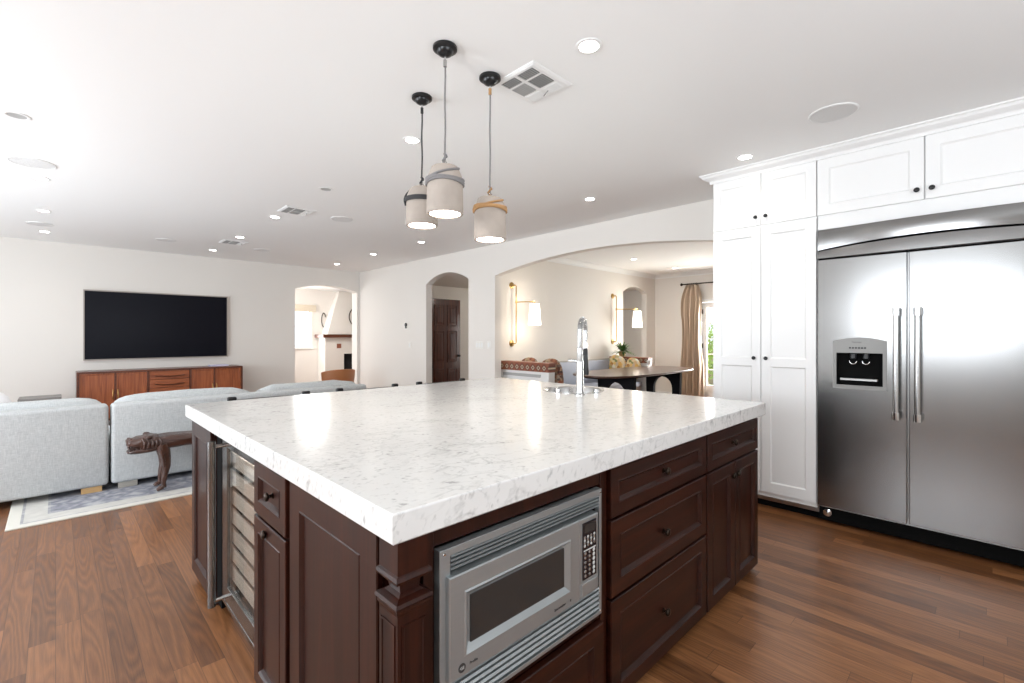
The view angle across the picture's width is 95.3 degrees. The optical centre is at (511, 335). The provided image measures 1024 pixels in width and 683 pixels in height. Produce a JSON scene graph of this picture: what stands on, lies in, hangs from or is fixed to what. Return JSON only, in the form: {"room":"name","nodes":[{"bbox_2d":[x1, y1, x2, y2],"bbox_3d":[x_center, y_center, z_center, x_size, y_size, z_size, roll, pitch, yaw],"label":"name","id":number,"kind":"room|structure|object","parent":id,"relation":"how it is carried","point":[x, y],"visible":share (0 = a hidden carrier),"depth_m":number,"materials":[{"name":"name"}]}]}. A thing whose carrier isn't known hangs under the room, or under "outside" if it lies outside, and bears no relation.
{"room":"kitchen","nodes":[
{"label":"kitchen","id":0,"kind":"room"},
{"bbox_2d":[0,237,358,401],"bbox_3d":[-5.530,0.009,7.536,7.827,2.632,0.230,0,0,-44],"label":"wall","id":1,"kind":"structure","parent":0,"point":[42,283],"depth_m":7.05,"materials":[{"name":"white paint"}]},
{"bbox_2d":[83,289,227,360],"bbox_3d":[-5.516,-0.149,7.351,1.824,1.026,0.052,0,0,-44],"label":"television","id":2,"kind":"object","parent":1,"relation":"attached to","point":[117,325],"visible":1,"depth_m":7.25,"materials":[{"name":"black plastic"}]},
{"bbox_2d":[295,289,335,382],"bbox_3d":[-5.443,0.009,12.649,6.100,2.632,0.200,0,0,-44],"label":"wall","id":3,"kind":"structure","parent":0,"point":[306,360],"depth_m":12.57,"materials":[{"name":"white paint"}]},
{"bbox_2d":[295,312,310,347],"bbox_3d":[-6.158,-0.210,11.929,1.970,1.060,0.050,0,0,-44],"label":"window","id":4,"kind":"structure","parent":3,"relation":"in","point":[309,313],"depth_m":12.56,"materials":[{"name":"white paint"}]},
{"bbox_2d":[295,347,313,348],"bbox_3d":[-6.081,0.340,11.850,2.070,0.040,0.050,0,0,-44],"label":"trim","id":5,"kind":"structure","parent":3,"relation":"attached to","point":[300,347],"depth_m":12.40,"materials":[{"name":"white paint"}]},
{"bbox_2d":[295,304,315,311],"bbox_3d":[-6.070,-0.720,11.838,2.170,0.180,0.073,0,0,-44],"label":"roman shade","id":6,"kind":"object","parent":3,"relation":"attached to","point":[300,308],"visible":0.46,"depth_m":12.38,"materials":[{"name":"beige fabric"}]},
{"bbox_2d":[296,286,346,291],"bbox_3d":[-4.120,-1.240,11.439,5.100,0.040,3.380,0,0,-44],"label":"ceiling","id":7,"kind":"structure","parent":0,"point":[319,288],"depth_m":12.14,"materials":[{"name":"white paint"}]},
{"bbox_2d":[432,285,468,380],"bbox_3d":[-0.567,0.009,10.577,4.723,2.632,0.120,0,0,-44],"label":"wall","id":8,"kind":"structure","parent":0,"point":[436,290],"depth_m":10.05,"materials":[{"name":"white paint"}]},
{"bbox_2d":[432,299,460,382],"bbox_3d":[-1.357,0.285,9.649,0.750,2.060,0.100,0,0,-44],"label":"door","id":9,"kind":"structure","parent":8,"relation":"in","point":[446,355],"depth_m":9.65,"materials":[{"name":"brown wood"}]},
{"bbox_2d":[432,294,462,377],"bbox_3d":[-1.386,0.247,9.679,0.930,2.155,0.020,0,0,-44],"label":"trim","id":10,"kind":"structure","parent":8,"relation":"attached to","point":[447,297],"depth_m":9.95,"materials":[{"name":"white paint"}]},
{"bbox_2d":[0,0,1023,274],"bbox_3d":[-1.531,-1.357,6.894,13.050,0.100,16.400,0,0,-44],"label":"ceiling","id":11,"kind":"structure","parent":0,"point":[191,123],"depth_m":2.64,"materials":[{"name":"white paint"}]},
{"bbox_2d":[2,111,30,120],"bbox_3d":[-2.941,-1.304,2.774,0.120,0.005,0.120,0,0,-44],"label":"recessed light","id":12,"kind":"object","parent":11,"relation":"in","point":[12,114],"visible":1,"depth_m":2.77,"materials":[{"name":"white paint"}]},
{"bbox_2d":[6,156,56,168],"bbox_3d":[-3.628,-1.304,3.530,0.270,0.007,0.270,0,0,-44],"label":"ceiling speaker","id":13,"kind":"object","parent":11,"relation":"attached to","point":[21,160],"visible":1,"depth_m":3.52,"materials":[{"name":"white paint"}]},
{"bbox_2d":[25,221,53,226],"bbox_3d":[-5.532,-1.304,5.473,0.240,0.007,0.240,0,0,-44],"label":"ceiling speaker","id":14,"kind":"object","parent":11,"relation":"attached to","point":[27,222],"visible":1,"depth_m":5.48,"materials":[{"name":"white paint"}]},
{"bbox_2d":[30,176,50,180],"bbox_3d":[-3.923,-1.304,3.884,0.120,0.005,0.120,0,0,-44],"label":"recessed light","id":15,"kind":"object","parent":11,"relation":"in","point":[33,177],"visible":1,"depth_m":3.88,"materials":[{"name":"white paint"}]},
{"bbox_2d":[36,209,50,212],"bbox_3d":[-4.916,-1.304,4.900,0.120,0.005,0.120,0,0,-44],"label":"recessed light","id":16,"kind":"object","parent":11,"relation":"in","point":[39,210],"visible":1,"depth_m":4.91,"materials":[{"name":"white paint"}]},
{"bbox_2d":[155,238,176,241],"bbox_3d":[-4.740,-1.304,6.396,0.240,0.007,0.240,0,0,-44],"label":"ceiling speaker","id":17,"kind":"object","parent":11,"relation":"attached to","point":[158,239],"visible":1,"depth_m":6.40,"materials":[{"name":"white paint"}]},
{"bbox_2d":[156,239,175,241],"bbox_3d":[-4.740,-1.302,6.396,0.224,0.001,0.224,0,0,-44],"label":"grille","id":18,"kind":"object","parent":17,"relation":"attached to","point":[164,240],"depth_m":6.40,"materials":[{"name":"white metal"}]},
{"bbox_2d":[219,239,248,244],"bbox_3d":[-3.893,-1.294,6.543,0.300,0.025,0.300,0,0,-44],"label":"ceiling vent","id":19,"kind":"object","parent":11,"relation":"in","point":[227,241],"visible":1,"depth_m":6.50,"materials":[{"name":"white metal"}]},
{"bbox_2d":[253,249,270,251],"bbox_3d":[-3.827,-1.304,7.145,0.240,0.007,0.240,0,0,-44],"label":"ceiling speaker","id":20,"kind":"object","parent":11,"relation":"attached to","point":[261,250],"visible":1,"depth_m":7.16,"materials":[{"name":"white paint"}]},
{"bbox_2d":[277,205,315,215],"bbox_3d":[-2.253,-1.294,4.894,0.300,0.025,0.290,0,0,-44],"label":"ceiling vent","id":21,"kind":"object","parent":11,"relation":"in","point":[287,209],"visible":1,"depth_m":4.87,"materials":[{"name":"white metal"}]},
{"bbox_2d":[319,187,332,190],"bbox_3d":[-1.661,-1.304,4.168,0.120,0.005,0.120,0,0,-44],"label":"recessed light","id":22,"kind":"object","parent":11,"relation":"in","point":[320,188],"visible":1,"depth_m":4.17,"materials":[{"name":"white paint"}]},
{"bbox_2d":[331,216,352,221],"bbox_3d":[-1.909,-1.304,5.243,0.240,0.007,0.240,0,0,-44],"label":"ceiling speaker","id":23,"kind":"object","parent":11,"relation":"attached to","point":[335,218],"visible":1,"depth_m":5.24,"materials":[{"name":"white paint"}]},
{"bbox_2d":[403,136,420,143],"bbox_3d":[-0.668,-1.304,3.123,0.120,0.005,0.120,0,0,-44],"label":"recessed light","id":24,"kind":"object","parent":11,"relation":"in","point":[409,139],"visible":0.98,"depth_m":3.12,"materials":[{"name":"white paint"}]},
{"bbox_2d":[404,92,437,228],"bbox_3d":[-0.494,-0.954,2.559,0.185,0.707,0.185,0,0,-44],"label":"pendant lamp","id":25,"kind":"object","parent":11,"relation":"hanging from","point":[415,199],"visible":0.88,"depth_m":2.50,"materials":[{"name":"white ceramic"}]},
{"bbox_2d":[425,40,464,218],"bbox_3d":[-0.303,-0.927,2.116,0.178,0.759,0.178,0,0,-44],"label":"pendant lamp","id":26,"kind":"object","parent":11,"relation":"hanging from","point":[444,182],"visible":1,"depth_m":2.06,"materials":[{"name":"white ceramic"}]},
{"bbox_2d":[472,71,507,242],"bbox_3d":[-0.111,-0.894,2.361,0.178,0.825,0.178,0,0,-44],"label":"pendant lamp","id":27,"kind":"object","parent":11,"relation":"hanging from","point":[490,211],"visible":1,"depth_m":2.31,"materials":[{"name":"white ceramic"}]},
{"bbox_2d":[496,60,572,103],"bbox_3d":[0.108,-1.294,2.424,0.300,0.025,0.285,0,0,-44],"label":"ceiling vent","id":28,"kind":"object","parent":11,"relation":"in","point":[532,82],"visible":1,"depth_m":2.40,"materials":[{"name":"white metal"}]},
{"bbox_2d":[575,38,601,54],"bbox_3d":[0.347,-1.304,2.108,0.120,0.005,0.120,0,0,-44],"label":"recessed light","id":29,"kind":"object","parent":11,"relation":"in","point":[586,46],"visible":1,"depth_m":2.11,"materials":[{"name":"white paint"}]},
{"bbox_2d":[584,197,595,200],"bbox_3d":[0.747,-1.304,4.473,0.120,0.005,0.120,0,0,-44],"label":"recessed light","id":30,"kind":"object","parent":11,"relation":"in","point":[587,198],"visible":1,"depth_m":4.47,"materials":[{"name":"white paint"}]},
{"bbox_2d":[736,154,753,159],"bbox_3d":[1.707,-1.304,3.420,0.120,0.005,0.120,0,0,-44],"label":"recessed light","id":31,"kind":"object","parent":11,"relation":"in","point":[744,156],"visible":1,"depth_m":3.42,"materials":[{"name":"white paint"}]},
{"bbox_2d":[808,102,859,122],"bbox_3d":[1.887,-1.304,2.744,0.250,0.007,0.250,0,0,-44],"label":"ceiling speaker","id":32,"kind":"object","parent":11,"relation":"attached to","point":[834,112],"visible":1,"depth_m":2.73,"materials":[{"name":"white paint"}]},
{"bbox_2d":[0,495,1023,682],"bbox_3d":[-1.531,1.375,6.894,13.050,0.100,16.400,0,0,-44],"label":"floor","id":33,"kind":"structure","parent":0,"point":[115,596],"depth_m":2.25,"materials":[{"name":"brown wood"}]},
{"bbox_2d":[17,394,61,401],"bbox_3d":[-6.063,1.058,6.002,0.390,0.535,0.400,0,0,-44],"label":"side table","id":34,"kind":"object","parent":33,"relation":"on","point":[57,396],"visible":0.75,"depth_m":5.94,"materials":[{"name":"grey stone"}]},
{"bbox_2d":[5,470,191,531],"bbox_3d":[-3.143,1.319,5.368,3.500,0.012,2.800,0,0,-44],"label":"area rug","id":35,"kind":"object","parent":33,"relation":"on","point":[44,509],"visible":0.2,"depth_m":3.71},
{"bbox_2d":[0,398,108,502],"bbox_3d":[-4.554,0.925,3.494,2.272,0.799,0.955,0,0,-44],"label":"sofa section","id":36,"kind":"object","parent":35,"relation":"on","point":[52,446],"visible":1,"depth_m":3.73,"materials":[{"name":"grey fabric"}]},
{"bbox_2d":[0,392,11,402],"bbox_3d":[-4.566,0.664,3.885,0.555,0.468,0.300,0,0,-44],"label":"throw pillow","id":37,"kind":"object","parent":36,"relation":"on","point":[4,398],"visible":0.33,"depth_m":4.03,"materials":[{"name":"white fabric"}]},
{"bbox_2d":[0,398,100,410],"bbox_3d":[-4.014,0.740,3.752,1.125,0.410,0.278,0,0,-44],"label":"cushion","id":38,"kind":"object","parent":36,"relation":"on","point":[10,406],"depth_m":3.83,"materials":[{"name":"grey fabric"}]},
{"bbox_2d":[125,430,191,490],"bbox_3d":[-2.700,1.067,4.312,1.345,0.479,0.293,0,0,-44],"label":"bench","id":39,"kind":"object","parent":35,"relation":"on","point":[161,443],"visible":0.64,"depth_m":3.93,"materials":[{"name":"brown wood"}]},
{"bbox_2d":[109,380,365,487],"bbox_3d":[-2.899,0.918,5.113,2.328,0.790,0.956,0,0,-44],"label":"sofa section","id":40,"kind":"object","parent":35,"relation":"on","point":[131,416],"visible":0.41,"depth_m":4.23,"materials":[{"name":"grey fabric"}]},
{"bbox_2d":[114,387,248,401],"bbox_3d":[-3.178,0.730,4.570,1.148,0.415,0.285,0,0,-44],"label":"cushion","id":41,"kind":"object","parent":40,"relation":"on","point":[221,390],"depth_m":4.46,"materials":[{"name":"grey fabric"}]},
{"bbox_2d":[256,380,355,391],"bbox_3d":[-2.340,0.736,5.382,1.126,0.414,0.278,0,0,-44],"label":"cushion","id":42,"kind":"object","parent":40,"relation":"on","point":[285,386],"depth_m":5.26,"materials":[{"name":"grey fabric"}]},
{"bbox_2d":[76,365,242,419],"bbox_3d":[-5.343,0.915,7.203,2.021,0.820,0.448,0,0,-44],"label":"media console","id":43,"kind":"object","parent":33,"relation":"on","point":[104,386],"visible":0.42,"depth_m":6.92,"materials":[{"name":"brown wood"}]},
{"bbox_2d":[208,364,228,365],"bbox_3d":[-4.862,0.494,7.735,0.260,0.022,0.180,0,0,-44],"label":"magazine","id":44,"kind":"object","parent":43,"relation":"on","point":[212,364],"visible":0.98,"depth_m":7.74,"materials":[{"name":"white paper"}]},
{"bbox_2d":[207,439,255,649],"bbox_3d":[-1.145,0.889,1.995,0.164,0.862,0.605,0,0,-44],"label":"wine cooler","id":45,"kind":"object","parent":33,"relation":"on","point":[238,512],"visible":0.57,"depth_m":2.12,"materials":[{"name":"silver metal"}]},
{"bbox_2d":[232,451,253,481],"bbox_3d":[-1.134,0.574,2.006,0.011,0.066,0.565,0,0,-44],"label":"shelf","id":46,"kind":"object","parent":45,"relation":"attached to","point":[245,467],"depth_m":2.04,"materials":[{"name":"brown wood"}]},
{"bbox_2d":[232,469,253,502],"bbox_3d":[-1.134,0.662,2.006,0.011,0.066,0.565,0,0,-44],"label":"shelf","id":47,"kind":"object","parent":45,"relation":"attached to","point":[239,482],"depth_m":2.04,"materials":[{"name":"brown wood"}]},
{"bbox_2d":[232,506,253,544],"bbox_3d":[-1.134,0.838,2.006,0.011,0.066,0.565,0,0,-44],"label":"shelf","id":48,"kind":"object","parent":45,"relation":"attached to","point":[238,520],"depth_m":2.05,"materials":[{"name":"brown wood"}]},
{"bbox_2d":[232,525,253,565],"bbox_3d":[-1.134,0.926,2.006,0.011,0.066,0.565,0,0,-44],"label":"shelf","id":49,"kind":"object","parent":45,"relation":"attached to","point":[241,543],"depth_m":2.04,"materials":[{"name":"brown wood"}]},
{"bbox_2d":[232,544,253,587],"bbox_3d":[-1.134,1.014,2.006,0.011,0.066,0.565,0,0,-44],"label":"shelf","id":50,"kind":"object","parent":45,"relation":"attached to","point":[247,570],"depth_m":2.04,"materials":[{"name":"brown wood"}]},
{"bbox_2d":[232,562,253,608],"bbox_3d":[-1.134,1.102,2.006,0.011,0.066,0.565,0,0,-44],"label":"shelf","id":51,"kind":"object","parent":45,"relation":"attached to","point":[246,589],"depth_m":2.05,"materials":[{"name":"brown wood"}]},
{"bbox_2d":[232,488,255,523],"bbox_3d":[-1.134,0.750,2.006,0.011,0.066,0.565,0,0,-44],"label":"shelf","id":52,"kind":"object","parent":45,"relation":"attached to","point":[244,506],"depth_m":2.04,"materials":[{"name":"brown wood"}]},
{"bbox_2d":[227,391,309,400],"bbox_3d":[-1.547,0.865,3.119,0.534,0.917,0.439,0,0,-44],"label":"bar stool","id":53,"kind":"object","parent":33,"relation":"on","point":[233,398],"visible":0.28,"depth_m":3.23,"materials":[{"name":"black metal"}]},
{"bbox_2d":[315,291,351,380],"bbox_3d":[-4.311,0.055,13.207,2.300,2.540,0.575,0,0,-44],"label":"fireplace","id":54,"kind":"object","parent":33,"relation":"on","point":[335,339],"visible":0.46,"depth_m":12.68,"materials":[{"name":"white paint"}]},
{"bbox_2d":[321,291,351,333],"bbox_3d":[-4.373,-0.623,13.272,1.940,1.185,0.395,0,0,-44],"label":"hood","id":55,"kind":"object","parent":54,"relation":"attached to","point":[337,321],"depth_m":12.82,"materials":[{"name":"white paint"}]},
{"bbox_2d":[321,369,354,381],"bbox_3d":[-3.060,0.962,8.338,0.626,0.724,0.503,0,0,-44],"label":"lounge chair","id":56,"kind":"object","parent":33,"relation":"on","point":[340,374],"visible":0.34,"depth_m":8.21,"materials":[{"name":"brown leather"}]},
{"bbox_2d":[336,383,397,391],"bbox_3d":[-1.024,0.865,3.631,0.534,0.917,0.439,0,0,-44],"label":"bar stool","id":57,"kind":"object","parent":33,"relation":"on","point":[394,384],"visible":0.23,"depth_m":3.77,"materials":[{"name":"black plastic"}]},
{"bbox_2d":[416,378,464,384],"bbox_3d":[-0.510,0.865,4.134,0.534,0.917,0.439,0,0,-44],"label":"bar stool","id":58,"kind":"object","parent":33,"relation":"on","point":[460,379],"visible":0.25,"depth_m":4.27,"materials":[{"name":"black plastic"}]},
{"bbox_2d":[192,418,757,682],"bbox_3d":[-0.182,0.887,2.591,2.338,0.876,2.181,0,0,-44],"label":"kitchen island","id":59,"kind":"object","parent":33,"relation":"on","point":[335,601],"visible":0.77,"depth_m":1.62,"materials":[{"name":"brown wood"}]},
{"bbox_2d":[185,378,765,545],"bbox_3d":[-0.180,0.414,2.601,2.359,0.068,2.204,0,0,-44],"label":"island countertop","id":60,"kind":"structure","parent":59,"relation":"on","point":[402,463],"depth_m":1.76,"materials":[{"name":"white stone"}]},
{"bbox_2d":[555,388,561,393],"bbox_3d":[0.303,0.364,3.066,0.044,0.032,0.044,0,0,-44],"label":"button","id":61,"kind":"object","parent":60,"relation":"on","point":[558,390],"visible":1,"depth_m":3.05,"materials":[{"name":"silver metal"}]},
{"bbox_2d":[543,386,603,393],"bbox_3d":[0.426,0.473,3.248,0.424,0.194,0.424,0,0,-44],"label":"sink","id":62,"kind":"object","parent":60,"relation":"in","point":[564,389],"visible":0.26,"depth_m":3.40,"materials":[{"name":"silver metal"}]},
{"bbox_2d":[568,317,588,395],"bbox_3d":[0.448,0.129,3.012,0.192,0.502,0.094,0,0,-44],"label":"kitchen faucet","id":63,"kind":"object","parent":60,"relation":"on","point":[582,367],"visible":1,"depth_m":2.97,"materials":[{"name":"silver metal"}]},
{"bbox_2d":[593,388,599,393],"bbox_3d":[0.551,0.364,3.056,0.044,0.032,0.044,0,0,-44],"label":"button","id":64,"kind":"object","parent":60,"relation":"on","point":[596,390],"visible":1,"depth_m":3.04,"materials":[{"name":"silver metal"}]},
{"bbox_2d":[434,487,600,682],"bbox_3d":[-0.100,0.723,1.504,0.660,0.419,0.508,0,0,-44],"label":"microwave","id":65,"kind":"object","parent":59,"relation":"on","point":[509,591],"visible":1,"depth_m":1.28,"materials":[{"name":"grey metal"}]},
{"bbox_2d":[501,360,555,382],"bbox_3d":[0.207,0.850,6.648,0.153,0.950,0.971,0,0,-44],"label":"banquette","id":66,"kind":"object","parent":33,"relation":"on","point":[523,370],"visible":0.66,"depth_m":6.53,"materials":[{"name":"white paint"}]},
{"bbox_2d":[522,357,536,361],"bbox_3d":[0.261,0.573,6.882,0.134,0.501,0.406,0,0,-37],"label":"cushion","id":67,"kind":"object","parent":66,"relation":"on","point":[530,359],"visible":0.15,"depth_m":6.83,"materials":[{"name":"fabric"}]},
{"bbox_2d":[559,358,641,390],"bbox_3d":[1.142,0.881,7.741,2.704,0.887,0.715,0,0,-44],"label":"banquette","id":68,"kind":"object","parent":33,"relation":"on","point":[569,368],"visible":0.17,"depth_m":8.06,"materials":[{"name":"grey fabric"}]},
{"bbox_2d":[543,358,563,383],"bbox_3d":[0.553,0.572,6.570,0.144,0.501,0.430,0,0,-38],"label":"cushion","id":69,"kind":"object","parent":68,"relation":"on","point":[559,378],"visible":0.28,"depth_m":6.43,"materials":[{"name":"brown fabric"}]},
{"bbox_2d":[575,382,641,388],"bbox_3d":[1.182,0.878,7.700,2.704,0.077,0.600,0,0,-44],"label":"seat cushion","id":70,"kind":"object","parent":68,"relation":"on","point":[615,385],"depth_m":7.99,"materials":[{"name":"white fabric"}]},
{"bbox_2d":[609,355,625,368],"bbox_3d":[1.952,0.596,8.717,0.132,0.467,0.392,0,0,-39],"label":"cushion","id":71,"kind":"object","parent":68,"relation":"on","point":[615,361],"visible":0.48,"depth_m":8.65,"materials":[{"name":"yellow fabric"}]},
{"bbox_2d":[625,358,640,379],"bbox_3d":[2.191,0.613,8.475,0.310,0.421,0.123,0,0,38],"label":"cushion","id":72,"kind":"object","parent":68,"relation":"on","point":[631,362],"visible":0.41,"depth_m":8.42,"materials":[{"name":"yellow fabric"}]},
{"bbox_2d":[609,356,652,390],"bbox_3d":[2.209,0.863,8.710,0.168,0.925,0.821,0,0,-44],"label":"banquette","id":73,"kind":"object","parent":33,"relation":"on","point":[643,360],"visible":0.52,"depth_m":8.46,"materials":[{"name":"white paint"}]},
{"bbox_2d":[609,342,635,356],"bbox_3d":[2.090,0.257,8.835,0.506,0.284,0.554,0,0,1],"label":"potted fern","id":74,"kind":"object","parent":73,"relation":"on","point":[623,349],"visible":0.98,"depth_m":8.78,"materials":[{"name":"green plant"}]},
{"bbox_2d":[573,366,692,394],"bbox_3d":[1.964,0.938,7.318,2.640,0.775,1.060,0,0,-44],"label":"dining table","id":75,"kind":"object","parent":33,"relation":"on","point":[626,377],"visible":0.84,"depth_m":7.11,"materials":[{"name":"brown wood"}]},
{"bbox_2d":[713,161,818,517],"bbox_3d":[2.125,0.033,3.785,0.674,2.585,0.728,0,0,-44],"label":"pantry cabinet","id":76,"kind":"object","parent":33,"relation":"on","point":[765,225],"visible":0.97,"depth_m":3.51,"materials":[{"name":"white paint"}]},
{"bbox_2d":[817,202,1023,566],"bbox_3d":[2.784,0.294,3.062,0.732,2.061,1.213,0,0,-44],"label":"refrigerator","id":77,"kind":"object","parent":33,"relation":"on","point":[921,318],"visible":1,"depth_m":2.86,"materials":[{"name":"grey metal"}]},
{"bbox_2d":[359,199,713,387],"bbox_3d":[0.770,0.009,5.745,0.120,2.632,11.140,0,0,-44],"label":"wall","id":78,"kind":"structure","parent":0,"point":[390,297],"depth_m":7.04,"materials":[{"name":"white paint"}]},
{"bbox_2d":[476,341,482,348],"bbox_3d":[-0.486,0.145,6.937,0.011,0.116,0.165,0,0,-44],"label":"light switch","id":79,"kind":"object","parent":78,"relation":"attached to","point":[479,344],"visible":1,"depth_m":6.93,"materials":[{"name":"white paint"}]},
{"bbox_2d":[487,341,490,348],"bbox_3d":[-0.339,0.140,6.787,0.011,0.116,0.075,0,0,-44],"label":"light switch","id":80,"kind":"object","parent":78,"relation":"attached to","point":[488,342],"visible":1,"depth_m":6.78,"materials":[{"name":"white paint"}]},
{"bbox_2d":[501,261,654,365],"bbox_3d":[1.390,0.009,8.575,4.723,2.632,0.120,0,0,-44],"label":"wall","id":81,"kind":"structure","parent":0,"point":[564,293],"depth_m":8.03,"materials":[{"name":"white paint"}]},
{"bbox_2d":[509,282,540,346],"bbox_3d":[0.194,-0.320,7.011,0.498,0.984,0.192,0,0,20],"label":"wall sconce","id":82,"kind":"object","parent":81,"relation":"attached to","point":[534,311],"visible":1,"depth_m":6.91,"materials":[{"name":"white fabric"}]},
{"bbox_2d":[433,273,635,290],"bbox_3d":[0.412,-1.032,9.576,4.723,0.035,2.680,0,0,-44],"label":"ceiling","id":83,"kind":"structure","parent":81,"relation":"attached to","point":[457,280],"depth_m":8.79,"materials":[{"name":"white paint"}]},
{"bbox_2d":[547,257,655,278],"bbox_3d":[1.457,-1.264,8.507,4.723,0.085,0.070,0,0,-44],"label":"trim","id":84,"kind":"structure","parent":81,"relation":"attached to","point":[560,260],"depth_m":8.69,"materials":[{"name":"white paint"}]},
{"bbox_2d":[611,293,641,343],"bbox_3d":[2.216,-0.320,9.025,0.590,0.984,0.192,0,0,12],"label":"wall sconce","id":85,"kind":"object","parent":81,"relation":"attached to","point":[637,318],"visible":1,"depth_m":8.95,"materials":[{"name":"white fabric"}]},
{"bbox_2d":[623,274,712,391],"bbox_3d":[4.625,0.009,8.787,0.200,2.632,10.100,0,0,-44],"label":"wall","id":86,"kind":"structure","parent":0,"point":[668,291],"depth_m":10.01,"materials":[{"name":"white paint"}]},
{"bbox_2d":[655,269,712,278],"bbox_3d":[5.577,-1.264,7.620,0.070,0.085,7.100,0,0,-44],"label":"trim","id":87,"kind":"structure","parent":86,"relation":"attached to","point":[701,272],"depth_m":9.66,"materials":[{"name":"white paint"}]},
{"bbox_2d":[680,282,712,285],"bbox_3d":[4.266,-1.045,8.904,0.140,0.060,2.170,0,0,-44],"label":"curtain rod","id":88,"kind":"object","parent":86,"relation":"attached to","point":[681,284],"visible":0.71,"depth_m":9.39,"materials":[{"name":"brown metal"}]},
{"bbox_2d":[680,283,703,396],"bbox_3d":[3.655,0.124,9.476,0.146,2.381,0.496,0,0,-44],"label":"curtain","id":89,"kind":"object","parent":88,"relation":"hanging from","point":[691,300],"visible":0.88,"depth_m":9.46,"materials":[{"name":"beige fabric"}]},
{"bbox_2d":[701,299,712,345],"bbox_3d":[4.370,0.297,8.991,0.180,2.055,1.510,0,0,-44],"label":"trim","id":90,"kind":"structure","parent":86,"relation":"attached to","point":[703,300],"depth_m":9.44,"materials":[{"name":"white paint"}]},
{"bbox_2d":[702,302,712,397],"bbox_3d":[4.105,0.325,9.223,0.065,1.980,0.691,0,0,-44],"label":"door","id":91,"kind":"structure","parent":86,"relation":"in","point":[708,389],"depth_m":9.41,"materials":[{"name":"white paint"}]},
{"bbox_2d":[817,113,1023,230],"bbox_3d":[2.827,0.033,3.066,0.674,2.585,1.273,0,0,-44],"label":"upper cabinet","id":92,"kind":"object","parent":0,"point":[979,165],"visible":0.99,"depth_m":2.89,"materials":[{"name":"white paint"}]},
{"bbox_2d":[699,96,1023,185],"bbox_3d":[2.526,-1.272,3.343,0.718,0.070,2.090,0,0,-44],"label":"trim","id":93,"kind":"structure","parent":92,"relation":"attached to","point":[1012,107],"depth_m":3.02,"materials":[{"name":"white paint"}]},
{"label":"outside","id":94,"kind":"structure","parent":0,"visible":0},
{"bbox_3d":[10.149,1.525,14.116,13.750,0.300,22.000,0,0,-44],"label":"ground","id":95,"kind":"structure","parent":94,"visible":0},
{"bbox_2d":[708,322,712,379],"bbox_3d":[5.558,0.405,12.071,1.477,1.947,1.441,0,0,-44],"label":"shrub","id":96,"kind":"object","parent":95,"relation":"on","point":[710,362],"visible":0.12,"depth_m":11.99,"materials":[{"name":"green plant"}]},
{"bbox_2d":[708,344,712,383],"bbox_3d":[5.876,0.812,13.086,0.300,1.125,7.500,0,0,-44],"label":"wall","id":97,"kind":"structure","parent":95,"relation":"on","point":[710,381],"depth_m":13.16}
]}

